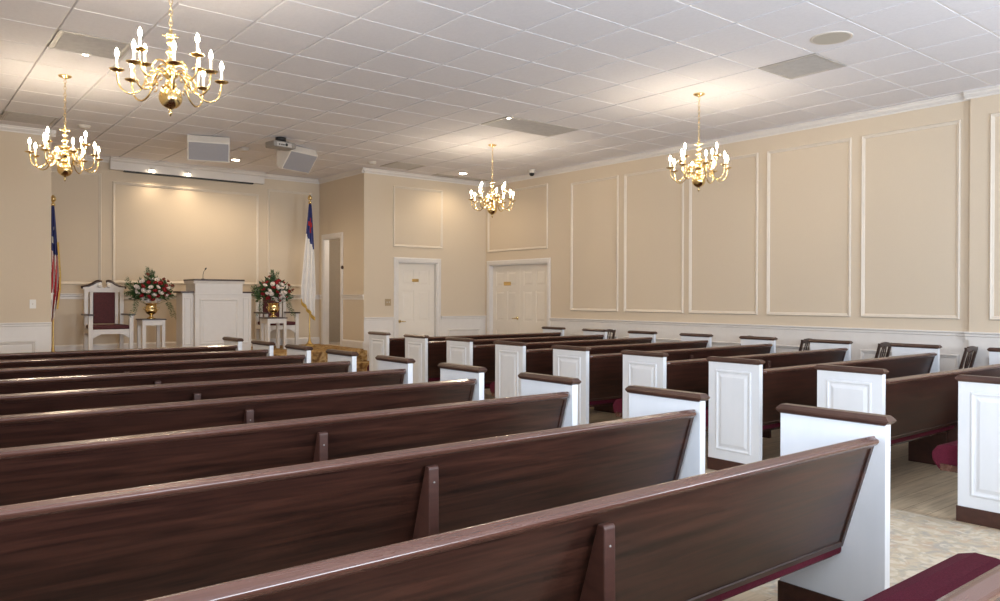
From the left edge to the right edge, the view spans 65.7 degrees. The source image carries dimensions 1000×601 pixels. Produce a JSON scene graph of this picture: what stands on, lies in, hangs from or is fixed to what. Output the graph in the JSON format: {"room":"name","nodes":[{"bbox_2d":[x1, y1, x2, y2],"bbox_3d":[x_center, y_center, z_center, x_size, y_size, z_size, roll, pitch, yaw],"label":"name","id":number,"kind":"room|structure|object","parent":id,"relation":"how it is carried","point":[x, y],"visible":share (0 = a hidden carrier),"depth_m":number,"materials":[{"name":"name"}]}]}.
{"room":"house of worship","nodes":[
{"label":"house of worship","id":0,"kind":"room"},
{"bbox_2d":[0,131,50,322],"bbox_3d":[-7.031,-0.460,9.778,2.360,3.673,0.120,0,0,-39],"label":"wall","id":1,"kind":"structure","parent":0,"point":[25,189],"depth_m":10.27,"materials":[{"name":"beige paint"}]},
{"bbox_2d":[0,341,35,351],"bbox_3d":[-6.662,0.847,9.981,1.170,0.620,0.022,0,0,-39],"label":"trim","id":2,"kind":"structure","parent":1,"relation":"attached to","point":[33,343],"depth_m":10.24,"materials":[{"name":"white paint"}]},
{"bbox_2d":[0,329,50,353],"bbox_3d":[-6.957,0.865,9.765,2.260,1.025,0.008,0,0,-39],"label":"trim","id":3,"kind":"structure","parent":1,"relation":"attached to","point":[42,337],"depth_m":10.28,"materials":[{"name":"white paint"}]},
{"bbox_2d":[0,322,51,329],"bbox_3d":[-6.947,0.337,9.752,2.260,0.090,0.034,0,0,-39],"label":"trim","id":4,"kind":"structure","parent":1,"relation":"attached to","point":[26,325],"depth_m":10.28,"materials":[{"name":"white paint"}]},
{"bbox_2d":[0,124,55,136],"bbox_3d":[-6.912,-2.256,9.751,2.313,0.080,0.053,0,0,-39],"label":"trim","id":5,"kind":"structure","parent":1,"relation":"attached to","point":[3,127],"depth_m":10.25,"materials":[{"name":"white paint"}]},
{"bbox_2d":[51,157,318,344],"bbox_3d":[-5.343,-0.469,13.358,4.950,3.673,0.100,0,0,-39],"label":"wall","id":6,"kind":"structure","parent":0,"point":[178,234],"depth_m":13.11,"materials":[{"name":"beige paint"}]},
{"bbox_2d":[51,169,101,284],"bbox_3d":[-6.720,-1.147,12.173,0.820,1.790,0.022,0,0,-39],"label":"trim","id":7,"kind":"structure","parent":6,"relation":"attached to","point":[52,170],"depth_m":12.41,"materials":[{"name":"beige paint"}]},
{"bbox_2d":[51,151,318,183],"bbox_3d":[-5.289,-2.265,13.291,4.750,0.080,0.053,0,0,-39],"label":"trim","id":8,"kind":"structure","parent":6,"relation":"attached to","point":[87,157],"depth_m":14.24,"materials":[{"name":"white paint"}]},
{"bbox_2d":[112,181,258,284],"bbox_3d":[-5.326,-1.107,13.289,2.430,1.650,0.022,0,0,-39],"label":"trim","id":9,"kind":"structure","parent":6,"relation":"attached to","point":[113,182],"depth_m":13.15,"materials":[{"name":"beige paint"}]},
{"bbox_2d":[51,337,319,351],"bbox_3d":[-5.310,0.763,13.317,4.750,0.130,0.018,0,0,-39],"label":"baseboard","id":10,"kind":"structure","parent":6,"relation":"attached to","point":[315,340],"depth_m":12.71,"materials":[{"name":"white paint"}]},
{"bbox_2d":[109,156,264,184],"bbox_3d":[-5.277,-2.207,13.232,2.545,0.195,0.160,0,0,-39],"label":"trim","id":11,"kind":"structure","parent":6,"relation":"attached to","point":[115,163],"depth_m":13.11,"materials":[{"name":"white paint"}]},
{"bbox_2d":[123,170,253,183],"bbox_3d":[-5.271,-2.098,13.228,2.140,0.022,0.055,0,0,-39],"label":"trim","id":12,"kind":"structure","parent":6,"relation":"attached to","point":[124,170],"depth_m":13.14,"materials":[{"name":"black plastic"}]},
{"bbox_2d":[60,293,318,298],"bbox_3d":[-5.303,-0.067,13.307,4.750,0.090,0.034,0,0,-39],"label":"trim","id":13,"kind":"structure","parent":6,"relation":"attached to","point":[62,295],"depth_m":12.24,"materials":[{"name":"white paint"}]},
{"bbox_2d":[267,189,311,286],"bbox_3d":[-3.907,-1.147,14.424,0.875,1.790,0.022,0,0,-39],"label":"trim","id":14,"kind":"structure","parent":6,"relation":"attached to","point":[269,190],"depth_m":14.17,"materials":[{"name":"beige paint"}]},
{"bbox_2d":[319,174,360,345],"bbox_3d":[-2.909,-0.464,14.198,0.100,3.673,1.630,0,0,-39],"label":"wall","id":15,"kind":"structure","parent":0,"point":[340,199],"depth_m":13.91,"materials":[{"name":"beige paint"}]},
{"bbox_2d":[321,232,342,345],"bbox_3d":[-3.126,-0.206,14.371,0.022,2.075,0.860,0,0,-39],"label":"trim","id":16,"kind":"structure","parent":15,"relation":"attached to","point":[340,234],"depth_m":14.35,"materials":[{"name":"white paint"}]},
{"bbox_2d":[318,168,365,183],"bbox_3d":[-2.909,-2.260,14.075,0.053,0.080,1.803,0,0,-39],"label":"trim","id":17,"kind":"structure","parent":15,"relation":"attached to","point":[356,171],"depth_m":14.02,"materials":[{"name":"white paint"}]},
{"bbox_2d":[342,339,363,348],"bbox_3d":[-2.619,0.770,13.741,0.018,0.130,0.780,0,0,-39],"label":"baseboard","id":18,"kind":"structure","parent":15,"relation":"attached to","point":[345,343],"depth_m":13.71,"materials":[{"name":"white paint"}]},
{"bbox_2d":[329,239,411,344],"bbox_3d":[-2.589,-0.466,14.838,1.200,3.673,2.230,0,0,-39],"label":"wall","id":19,"kind":"structure","parent":0,"point":[334,245],"depth_m":15.55,"materials":[{"name":"beige paint"}]},
{"bbox_2d":[360,173,485,349],"bbox_3d":[-1.312,-0.459,14.355,2.790,3.673,0.120,0,0,-39],"label":"wall","id":20,"kind":"structure","parent":0,"point":[462,256],"depth_m":14.21,"materials":[{"name":"beige paint"}]},
{"bbox_2d":[364,322,393,360],"bbox_3d":[-2.134,0.865,13.625,0.595,1.025,0.008,0,0,-39],"label":"trim","id":21,"kind":"structure","parent":20,"relation":"attached to","point":[368,326],"depth_m":13.56,"materials":[{"name":"white paint"}]},
{"bbox_2d":[364,317,393,322],"bbox_3d":[-2.124,0.338,13.612,0.595,0.090,0.034,0,0,-39],"label":"trim","id":22,"kind":"structure","parent":20,"relation":"attached to","point":[366,319],"depth_m":13.60,"materials":[{"name":"white paint"}]},
{"bbox_2d":[398,263,433,337],"bbox_3d":[-1.543,0.347,14.178,0.806,2.044,0.106,0,0,-39],"label":"door","id":23,"kind":"structure","parent":20,"relation":"in","point":[416,299],"depth_m":14.19,"materials":[{"name":"beige paint"}]},
{"bbox_2d":[394,257,440,337],"bbox_3d":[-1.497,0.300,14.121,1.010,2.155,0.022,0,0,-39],"label":"trim","id":24,"kind":"structure","parent":20,"relation":"attached to","point":[396,259],"depth_m":14.08,"materials":[{"name":"white paint"}]},
{"bbox_2d":[393,185,442,248],"bbox_3d":[-1.483,-1.508,14.120,1.070,1.090,0.022,0,0,-39],"label":"trim","id":25,"kind":"structure","parent":20,"relation":"attached to","point":[394,187],"depth_m":14.10,"materials":[{"name":"beige paint"}]},
{"bbox_2d":[361,168,485,186],"bbox_3d":[-1.320,-2.255,14.226,2.723,0.080,0.053,0,0,-39],"label":"trim","id":26,"kind":"structure","parent":20,"relation":"attached to","point":[368,170],"depth_m":14.14,"materials":[{"name":"white paint"}]},
{"bbox_2d":[441,320,485,335],"bbox_3d":[-0.693,0.865,14.778,1.055,1.025,0.008,0,0,-39],"label":"trim","id":27,"kind":"structure","parent":20,"relation":"attached to","point":[445,325],"depth_m":14.76,"materials":[{"name":"white paint"}]},
{"bbox_2d":[441,315,485,320],"bbox_3d":[-0.683,0.338,14.765,1.055,0.090,0.034,0,0,-39],"label":"trim","id":28,"kind":"structure","parent":20,"relation":"attached to","point":[443,318],"depth_m":14.73,"materials":[{"name":"white paint"}]},
{"bbox_2d":[0,0,999,181],"bbox_3d":[-0.328,-2.294,7.420,9.680,0.060,15.420,0,0,-39],"label":"ceiling","id":29,"kind":"structure","parent":0,"point":[354,83],"depth_m":7.67,"materials":[{"name":"tile"}]},
{"bbox_2d":[0,111,59,125],"bbox_3d":[-5.934,-2.293,9.757,0.584,0.011,0.584,0,0,-39],"label":"ceiling vent","id":30,"kind":"object","parent":29,"relation":"in","point":[7,115],"visible":1,"depth_m":9.73,"materials":[{"name":"grey metal"}]},
{"bbox_2d":[25,74,102,180],"bbox_3d":[-4.415,-1.744,7.854,0.666,1.072,0.666,0,0,-19],"label":"brass chandelier","id":31,"kind":"object","parent":29,"relation":"hanging from","point":[64,168],"visible":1,"depth_m":7.83,"materials":[{"name":"gold metal"}]},
{"bbox_2d":[48,29,131,59],"bbox_3d":[-3.649,-2.274,6.901,0.584,0.011,0.584,0,0,-39],"label":"ceiling vent","id":32,"kind":"object","parent":29,"relation":"in","point":[65,40],"visible":0.95,"depth_m":6.87,"materials":[{"name":"grey metal"}]},
{"bbox_2d":[109,0,228,116],"bbox_3d":[-2.127,-1.724,4.998,0.666,1.072,0.666,0,0,-4],"label":"brass chandelier","id":33,"kind":"object","parent":29,"relation":"hanging from","point":[170,97],"visible":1,"depth_m":4.95,"materials":[{"name":"gold metal"}]},
{"bbox_2d":[187,135,229,162],"bbox_3d":[-4.071,-2.111,10.805,0.550,0.359,0.299,0,0,-22],"label":"loudspeaker","id":34,"kind":"object","parent":29,"relation":"hanging from","point":[199,148],"visible":1,"depth_m":10.70,"materials":[{"name":"white plastic"}]},
{"bbox_2d":[189,142,227,161],"bbox_3d":[-4.032,-2.057,10.707,0.514,0.226,0.089,0,0,-22],"label":"grille","id":35,"kind":"object","parent":34,"relation":"attached to","point":[198,151],"depth_m":10.71,"materials":[{"name":"grey fabric"}]},
{"bbox_2d":[265,137,295,150],"bbox_3d":[-3.086,-2.208,10.872,0.283,0.151,0.350,0,0,43],"label":"ceiling projector","id":36,"kind":"object","parent":29,"relation":"attached to","point":[280,143],"visible":1,"depth_m":10.79,"materials":[{"name":"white plastic"}]},
{"bbox_2d":[277,146,317,173],"bbox_3d":[-3.019,-2.111,11.544,0.298,0.358,0.550,0,0,31],"label":"loudspeaker","id":37,"kind":"object","parent":29,"relation":"hanging from","point":[300,159],"visible":0.87,"depth_m":11.45,"materials":[{"name":"white plastic"}]},
{"bbox_2d":[283,151,316,172],"bbox_3d":[-2.974,-2.057,11.517,0.185,0.234,0.514,0,0,31],"label":"grille","id":38,"kind":"object","parent":37,"relation":"attached to","point":[298,161],"depth_m":11.48,"materials":[{"name":"grey fabric"}]},
{"bbox_2d":[379,162,426,169],"bbox_3d":[-1.651,-2.293,13.185,0.584,0.011,0.584,0,0,-39],"label":"ceiling vent","id":39,"kind":"object","parent":29,"relation":"in","point":[397,165],"visible":1,"depth_m":13.13,"materials":[{"name":"grey metal"}]},
{"bbox_2d":[432,174,488,181],"bbox_3d":[-0.726,-2.295,14.468,1.193,0.011,0.212,0,0,-39],"label":"ceiling vent","id":40,"kind":"object","parent":29,"relation":"in","point":[440,175],"visible":1,"depth_m":14.42,"materials":[{"name":"grey metal"}]},
{"bbox_2d":[468,144,515,217],"bbox_3d":[-0.113,-1.744,11.336,0.666,1.072,0.666,0,0,10],"label":"brass chandelier","id":41,"kind":"object","parent":29,"relation":"hanging from","point":[492,209],"visible":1,"depth_m":11.30,"materials":[{"name":"gold metal"}]},
{"bbox_2d":[481,116,578,136],"bbox_3d":[0.396,-2.274,10.139,1.193,0.011,0.584,0,0,-39],"label":"ceiling vent","id":42,"kind":"object","parent":29,"relation":"in","point":[515,124],"visible":1,"depth_m":10.10,"materials":[{"name":"grey metal"}]},
{"bbox_2d":[666,92,731,191],"bbox_3d":[2.176,-1.724,8.467,0.666,1.072,0.666,0,0,23],"label":"brass chandelier","id":43,"kind":"object","parent":29,"relation":"hanging from","point":[698,180],"visible":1,"depth_m":8.44,"materials":[{"name":"gold metal"}]},
{"bbox_2d":[758,53,846,78],"bbox_3d":[2.920,-2.254,7.474,0.584,0.011,0.584,0,0,-39],"label":"ceiling vent","id":44,"kind":"object","parent":29,"relation":"in","point":[814,63],"visible":1,"depth_m":7.45,"materials":[{"name":"grey metal"}]},
{"bbox_2d":[810,31,852,44],"bbox_3d":[2.839,-2.247,6.628,0.344,0.007,0.344,0,0,-39],"label":"ceiling speaker","id":45,"kind":"object","parent":29,"relation":"attached to","point":[833,37],"visible":1,"depth_m":6.61,"materials":[{"name":"white plastic"}]},
{"bbox_2d":[484,389,999,600],"bbox_3d":[0.216,1.438,6.836,9.800,0.050,13.790,0,0,-39],"label":"floor","id":46,"kind":"structure","parent":0,"point":[925,532],"depth_m":5.00,"materials":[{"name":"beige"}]},
{"bbox_2d":[0,337,243,359],"bbox_3d":[-4.545,0.917,8.340,3.354,0.947,0.692,0,0,-39],"label":"pew","id":47,"kind":"object","parent":46,"relation":"on","point":[230,343],"visible":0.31,"depth_m":8.35,"materials":[{"name":"brown wood"}]},
{"bbox_2d":[0,340,274,368],"bbox_3d":[-3.959,0.922,7.608,3.354,0.947,0.692,0,0,-39],"label":"pew","id":48,"kind":"object","parent":46,"relation":"on","point":[260,348],"visible":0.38,"depth_m":7.57,"materials":[{"name":"brown wood"}]},
{"bbox_2d":[0,344,312,379],"bbox_3d":[-3.373,0.927,6.876,3.354,0.947,0.692,0,0,-39],"label":"pew","id":49,"kind":"object","parent":46,"relation":"on","point":[296,354],"visible":0.3,"depth_m":6.79,"materials":[{"name":"brown wood"}]},
{"bbox_2d":[0,349,358,394],"bbox_3d":[-2.787,0.932,6.143,3.354,0.947,0.692,0,0,-39],"label":"pew","id":50,"kind":"object","parent":46,"relation":"on","point":[339,361],"visible":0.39,"depth_m":5.99,"materials":[{"name":"brown wood"}]},
{"bbox_2d":[0,355,415,415],"bbox_3d":[-2.201,0.937,5.411,3.354,0.947,0.692,0,0,-39],"label":"pew","id":51,"kind":"object","parent":46,"relation":"on","point":[392,370],"visible":0.37,"depth_m":5.18,"materials":[{"name":"brown wood"}]},
{"bbox_2d":[0,363,486,448],"bbox_3d":[-1.615,0.942,4.679,3.354,0.947,0.692,0,0,-39],"label":"pew","id":52,"kind":"object","parent":46,"relation":"on","point":[458,382],"visible":0.39,"depth_m":4.38,"materials":[{"name":"brown wood"}]},
{"bbox_2d":[0,372,580,505],"bbox_3d":[-1.029,0.947,3.946,3.354,0.947,0.692,0,0,-39],"label":"pew","id":53,"kind":"object","parent":46,"relation":"on","point":[32,473],"visible":0.38,"depth_m":3.54,"materials":[{"name":"brown wood"}]},
{"bbox_2d":[251,344,368,371],"bbox_3d":[-4.467,1.105,12.263,4.750,0.540,2.720,0,0,-39],"label":"platform","id":54,"kind":"object","parent":46,"relation":"on","point":[318,354],"visible":0.13,"depth_m":12.94,"materials":[{"name":"gold carpet"}]},
{"bbox_2d":[51,195,60,351],"bbox_3d":[-6.525,-0.355,11.298,0.234,2.374,0.234,0,0,32],"label":"flag","id":55,"kind":"object","parent":54,"relation":"on","point":[55,253],"visible":0.73,"depth_m":11.27,"materials":[{"name":"multicoloured fabric"}]},
{"bbox_2d":[81,279,134,350],"bbox_3d":[-6.099,0.250,12.030,0.654,1.161,0.585,0,0,-39],"label":"chair","id":56,"kind":"object","parent":54,"relation":"on","point":[103,302],"visible":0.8,"depth_m":12.13,"materials":[{"name":"white paint"}]},
{"bbox_2d":[86,324,128,329],"bbox_3d":[-6.094,0.408,12.024,0.520,0.061,0.483,0,0,-39],"label":"seat cushion","id":57,"kind":"object","parent":56,"relation":"on","point":[99,326],"depth_m":11.85,"materials":[{"name":"red fabric"}]},
{"bbox_2d":[136,318,166,348],"bbox_3d":[-5.498,0.560,12.191,0.366,0.545,0.366,0,0,-39],"label":"plant stand","id":58,"kind":"object","parent":54,"relation":"on","point":[145,322],"visible":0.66,"depth_m":12.15,"materials":[{"name":"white wood"}]},
{"bbox_2d":[143,303,159,318],"bbox_3d":[-5.496,0.165,12.189,0.199,0.245,0.199,0,0,6],"label":"brass urn","id":59,"kind":"object","parent":58,"relation":"on","point":[150,309],"visible":1,"depth_m":12.13,"materials":[{"name":"gold metal"}]},
{"bbox_2d":[124,267,175,319],"bbox_3d":[-5.499,-0.120,12.170,0.536,0.849,0.766,0,0,33],"label":"flower arrangement","id":60,"kind":"object","parent":59,"relation":"in","point":[148,290],"visible":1,"depth_m":12.07,"materials":[{"name":"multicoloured plant"}]},
{"bbox_2d":[144,303,157,314],"bbox_3d":[-5.496,0.134,12.189,0.200,0.183,0.200,0,0,-39],"label":"bowl","id":61,"kind":"object","parent":59,"relation":"on","point":[150,308],"depth_m":12.12,"materials":[{"name":"gold metal"}]},
{"bbox_2d":[173,279,254,349],"bbox_3d":[-4.610,0.248,12.489,1.170,1.172,0.540,0,0,-39],"label":"pulpit","id":62,"kind":"object","parent":54,"relation":"on","point":[208,311],"visible":0.84,"depth_m":12.25,"materials":[{"name":"white paint"}]},
{"bbox_2d":[259,317,287,348],"bbox_3d":[-3.893,0.560,13.283,0.366,0.545,0.366,0,0,-39],"label":"plant stand","id":63,"kind":"object","parent":54,"relation":"on","point":[268,320],"visible":0.82,"depth_m":13.24,"materials":[{"name":"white wood"}]},
{"bbox_2d":[266,303,279,316],"bbox_3d":[-3.892,0.166,13.281,0.199,0.245,0.199,0,0,6],"label":"brass urn","id":64,"kind":"object","parent":63,"relation":"on","point":[272,308],"visible":0.96,"depth_m":13.21,"materials":[{"name":"gold metal"}]},
{"bbox_2d":[251,270,295,316],"bbox_3d":[-3.909,-0.118,13.274,0.522,0.847,0.761,0,0,44],"label":"flower arrangement","id":65,"kind":"object","parent":64,"relation":"in","point":[271,287],"visible":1,"depth_m":13.16,"materials":[{"name":"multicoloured plant"}]},
{"bbox_2d":[253,285,299,344],"bbox_3d":[-4.022,0.249,13.924,0.654,1.161,0.585,0,0,-39],"label":"chair","id":66,"kind":"object","parent":54,"relation":"on","point":[293,326],"visible":0.39,"depth_m":13.94,"materials":[{"name":"white paint"}]},
{"bbox_2d":[258,321,295,324],"bbox_3d":[-4.017,0.407,13.917,0.520,0.061,0.483,0,0,-39],"label":"seat cushion","id":67,"kind":"object","parent":66,"relation":"on","point":[288,322],"depth_m":13.83,"materials":[{"name":"red fabric"}]},
{"bbox_2d":[301,195,315,346],"bbox_3d":[-3.494,-0.546,14.043,0.315,2.754,0.230,0,0,-39],"label":"flag","id":68,"kind":"object","parent":54,"relation":"on","point":[308,284],"visible":1,"depth_m":14.02,"materials":[{"name":"white fabric"}]},
{"bbox_2d":[0,385,709,600],"bbox_3d":[-0.443,0.952,3.214,3.354,0.947,0.692,0,0,-39],"label":"pew","id":69,"kind":"object","parent":46,"relation":"on","point":[142,543],"visible":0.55,"depth_m":2.72,"materials":[{"name":"brown wood"}]},
{"bbox_2d":[367,326,565,391],"bbox_3d":[-0.458,0.916,12.011,3.404,0.947,0.692,0,0,-39],"label":"pew","id":70,"kind":"object","parent":46,"relation":"on","point":[380,343],"visible":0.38,"depth_m":11.00,"materials":[{"name":"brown wood"}]},
{"bbox_2d":[403,328,608,382],"bbox_3d":[0.148,0.921,11.254,3.404,0.947,0.692,0,0,-39],"label":"pew","id":71,"kind":"object","parent":46,"relation":"on","point":[427,355],"visible":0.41,"depth_m":10.19,"materials":[{"name":"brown wood"}]},
{"bbox_2d":[144,403,896,600],"bbox_3d":[0.143,0.957,2.482,3.354,0.947,0.692,0,0,-39],"label":"pew","id":72,"kind":"object","parent":46,"relation":"on","point":[814,517],"visible":1,"depth_m":2.53,"materials":[{"name":"brown wood"}]},
{"bbox_2d":[705,547,840,600],"bbox_3d":[0.085,1.043,2.560,3.203,0.174,0.497,0,0,-39],"label":"seat cushion","id":73,"kind":"object","parent":72,"relation":"on","point":[834,555],"depth_m":3.08,"materials":[{"name":"red fabric"}]},
{"bbox_2d":[445,330,656,388],"bbox_3d":[0.753,0.926,10.497,3.404,0.947,0.692,0,0,-39],"label":"pew","id":74,"kind":"object","parent":46,"relation":"on","point":[462,351],"visible":0.3,"depth_m":9.52,"materials":[{"name":"brown wood"}]},
{"bbox_2d":[490,333,712,412],"bbox_3d":[1.359,0.931,9.740,3.404,0.947,0.692,0,0,-39],"label":"pew","id":75,"kind":"object","parent":46,"relation":"on","point":[512,359],"visible":0.42,"depth_m":8.73,"materials":[{"name":"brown wood"}]},
{"bbox_2d":[551,336,777,424],"bbox_3d":[1.965,0.936,8.983,3.404,0.947,0.692,0,0,-39],"label":"pew","id":76,"kind":"object","parent":46,"relation":"on","point":[600,375],"visible":0.48,"depth_m":8.00,"materials":[{"name":"brown wood"}]},
{"bbox_2d":[589,398,620,404],"bbox_3d":[1.907,1.022,9.062,3.253,0.174,0.497,0,0,-39],"label":"seat cushion","id":77,"kind":"object","parent":76,"relation":"on","point":[592,401],"depth_m":8.07,"materials":[{"name":"red fabric"}]},
{"bbox_2d":[613,339,852,437],"bbox_3d":[2.571,0.942,8.226,3.404,0.947,0.692,0,0,-39],"label":"pew","id":78,"kind":"object","parent":46,"relation":"on","point":[641,368],"visible":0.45,"depth_m":7.29,"materials":[{"name":"brown wood"}]},
{"bbox_2d":[613,398,708,413],"bbox_3d":[2.513,1.028,8.305,3.253,0.174,0.497,0,0,-39],"label":"seat cushion","id":79,"kind":"object","parent":78,"relation":"on","point":[618,404],"depth_m":7.43,"materials":[{"name":"red fabric"}]},
{"bbox_2d":[705,343,941,469],"bbox_3d":[3.177,0.947,7.470,3.404,0.947,0.692,0,0,-39],"label":"pew","id":80,"kind":"object","parent":46,"relation":"on","point":[745,396],"visible":0.49,"depth_m":6.45,"materials":[{"name":"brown wood"}]},
{"bbox_2d":[705,410,780,429],"bbox_3d":[3.119,1.033,7.548,3.253,0.174,0.497,0,0,-39],"label":"seat cushion","id":81,"kind":"object","parent":80,"relation":"on","point":[770,423],"depth_m":6.59,"materials":[{"name":"red fabric"}]},
{"bbox_2d":[875,342,891,357],"bbox_3d":[4.265,0.945,9.099,0.304,0.944,0.542,0,0,-39],"label":"chair","id":82,"kind":"object","parent":46,"relation":"on","point":[884,345],"visible":0.26,"depth_m":8.89,"materials":[{"name":"brown wood"}]},
{"bbox_2d":[814,347,999,464],"bbox_3d":[3.782,0.952,6.713,3.404,0.947,0.692,0,0,-39],"label":"pew","id":83,"kind":"object","parent":46,"relation":"on","point":[924,407],"visible":0.43,"depth_m":5.87,"materials":[{"name":"brown wood"}]},
{"bbox_2d":[890,424,956,443],"bbox_3d":[3.724,1.038,6.791,3.253,0.174,0.497,0,0,-39],"label":"seat cushion","id":84,"kind":"object","parent":83,"relation":"on","point":[899,437],"depth_m":6.19,"materials":[{"name":"red fabric"}]},
{"bbox_2d":[863,553,999,600],"bbox_3d":[0.724,0.962,1.756,3.354,0.947,0.692,0,0,-39],"label":"pew","id":85,"kind":"object","parent":46,"relation":"on","point":[962,576],"visible":1,"depth_m":2.59,"materials":[{"name":"red fabric"}]},
{"bbox_2d":[932,374,999,529],"bbox_3d":[4.388,0.957,5.956,3.404,0.947,0.692,0,0,-39],"label":"pew","id":86,"kind":"object","parent":46,"relation":"on","point":[975,456],"visible":1,"depth_m":4.94,"materials":[{"name":"white paint"}]},
{"bbox_2d":[932,440,957,468],"bbox_3d":[4.330,1.043,6.035,3.253,0.174,0.497,0,0,-39],"label":"seat cushion","id":87,"kind":"object","parent":86,"relation":"on","point":[945,456],"depth_m":5.14,"materials":[{"name":"red fabric"}]},
{"bbox_2d":[959,346,977,368],"bbox_3d":[4.822,0.950,8.385,0.304,0.944,0.542,0,0,-39],"label":"chair","id":88,"kind":"object","parent":46,"relation":"on","point":[969,349],"visible":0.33,"depth_m":8.19,"materials":[{"name":"brown wood"}]},
{"bbox_2d":[486,94,999,332],"bbox_3d":[4.019,-0.423,9.790,0.170,3.673,13.670,0,0,-39],"label":"wall","id":89,"kind":"structure","parent":0,"point":[910,177],"depth_m":9.98,"materials":[{"name":"beige paint"}]},
{"bbox_2d":[493,265,519,333],"bbox_3d":[0.111,0.355,14.715,0.106,2.034,0.811,0,0,-39],"label":"door","id":90,"kind":"structure","parent":89,"relation":"in","point":[506,299],"depth_m":14.71,"materials":[{"name":"beige paint"}]},
{"bbox_2d":[487,183,547,252],"bbox_3d":[0.300,-1.503,14.364,0.022,1.150,1.730,0,0,-39],"label":"trim","id":91,"kind":"structure","parent":89,"relation":"attached to","point":[541,185],"depth_m":14.10,"materials":[{"name":"beige paint"}]},
{"bbox_2d":[486,258,550,334],"bbox_3d":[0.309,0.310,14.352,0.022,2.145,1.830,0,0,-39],"label":"trim","id":92,"kind":"structure","parent":89,"relation":"attached to","point":[533,260],"depth_m":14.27,"materials":[{"name":"white paint"}]},
{"bbox_2d":[520,264,546,333],"bbox_3d":[0.644,0.360,14.098,0.048,2.034,0.811,0,0,-39],"label":"door","id":93,"kind":"structure","parent":89,"relation":"in","point":[533,278],"depth_m":14.10,"materials":[{"name":"beige paint"}]},
{"bbox_2d":[570,175,618,311],"bbox_3d":[1.547,-0.915,12.805,0.022,2.185,1.090,0,0,-39],"label":"trim","id":94,"kind":"structure","parent":89,"relation":"attached to","point":[617,176],"depth_m":12.81,"materials":[{"name":"beige paint"}]},
{"bbox_2d":[624,165,683,312],"bbox_3d":[2.330,-0.908,11.827,0.022,2.185,1.165,0,0,-39],"label":"trim","id":95,"kind":"structure","parent":89,"relation":"attached to","point":[679,166],"depth_m":11.76,"materials":[{"name":"beige paint"}]},
{"bbox_2d":[689,153,757,314],"bbox_3d":[3.111,-0.901,10.851,0.022,2.185,1.135,0,0,-39],"label":"trim","id":96,"kind":"structure","parent":89,"relation":"attached to","point":[752,154],"depth_m":10.68,"materials":[{"name":"beige paint"}]},
{"bbox_2d":[485,93,969,186],"bbox_3d":[2.397,-2.233,11.718,0.053,0.080,8.615,0,0,-39],"label":"trim","id":97,"kind":"structure","parent":89,"relation":"attached to","point":[956,98],"depth_m":10.31,"materials":[{"name":"white paint"}]},
{"bbox_2d":[549,318,965,339],"bbox_3d":[2.983,0.365,11.001,0.034,0.090,6.735,0,0,-39],"label":"trim","id":98,"kind":"structure","parent":89,"relation":"attached to","point":[960,335],"depth_m":10.12,"materials":[{"name":"white paint"}]},
{"bbox_2d":[550,323,968,371],"bbox_3d":[2.992,0.892,11.011,0.008,1.025,6.735,0,0,-39],"label":"trim","id":99,"kind":"structure","parent":89,"relation":"attached to","point":[949,346],"depth_m":10.00,"materials":[{"name":"white paint"}]},
{"bbox_2d":[766,137,851,316],"bbox_3d":[3.908,-0.895,9.855,0.022,2.185,1.145,0,0,-39],"label":"trim","id":100,"kind":"structure","parent":89,"relation":"attached to","point":[849,140],"depth_m":9.76,"materials":[{"name":"beige paint"}]},
{"bbox_2d":[860,349,958,369],"bbox_3d":[4.673,0.894,8.886,0.022,0.610,1.095,0,0,-39],"label":"trim","id":101,"kind":"structure","parent":89,"relation":"attached to","point":[862,351],"depth_m":8.59,"materials":[{"name":"white paint"}]},
{"bbox_2d":[861,120,960,318],"bbox_3d":[4.686,-0.888,8.883,0.022,2.185,1.095,0,0,-39],"label":"trim","id":102,"kind":"structure","parent":89,"relation":"attached to","point":[958,122],"depth_m":8.77,"materials":[{"name":"beige paint"}]},
{"bbox_2d":[963,85,999,99],"bbox_3d":[6.612,-2.197,6.371,0.053,0.080,5.108,0,0,-39],"label":"trim","id":103,"kind":"structure","parent":89,"relation":"attached to","point":[993,90],"depth_m":8.23,"materials":[{"name":"white paint"}]},
{"bbox_2d":[964,332,999,340],"bbox_3d":[6.617,0.396,6.380,0.034,0.090,5.089,0,0,-39],"label":"trim","id":104,"kind":"structure","parent":89,"relation":"attached to","point":[979,336],"depth_m":8.23,"materials":[{"name":"white paint"}]},
{"bbox_2d":[969,340,999,366],"bbox_3d":[6.636,0.923,6.377,0.008,1.025,5.055,0,0,-39],"label":"trim","id":105,"kind":"structure","parent":89,"relation":"attached to","point":[982,356],"depth_m":8.24,"materials":[{"name":"white paint"}]},
{"bbox_2d":[989,112,999,319],"bbox_3d":[5.542,-0.881,7.734,0.022,2.185,1.160,0,0,-39],"label":"trim","id":106,"kind":"structure","parent":89,"relation":"attached to","point":[993,115],"depth_m":8.16,"materials":[{"name":"beige paint"}]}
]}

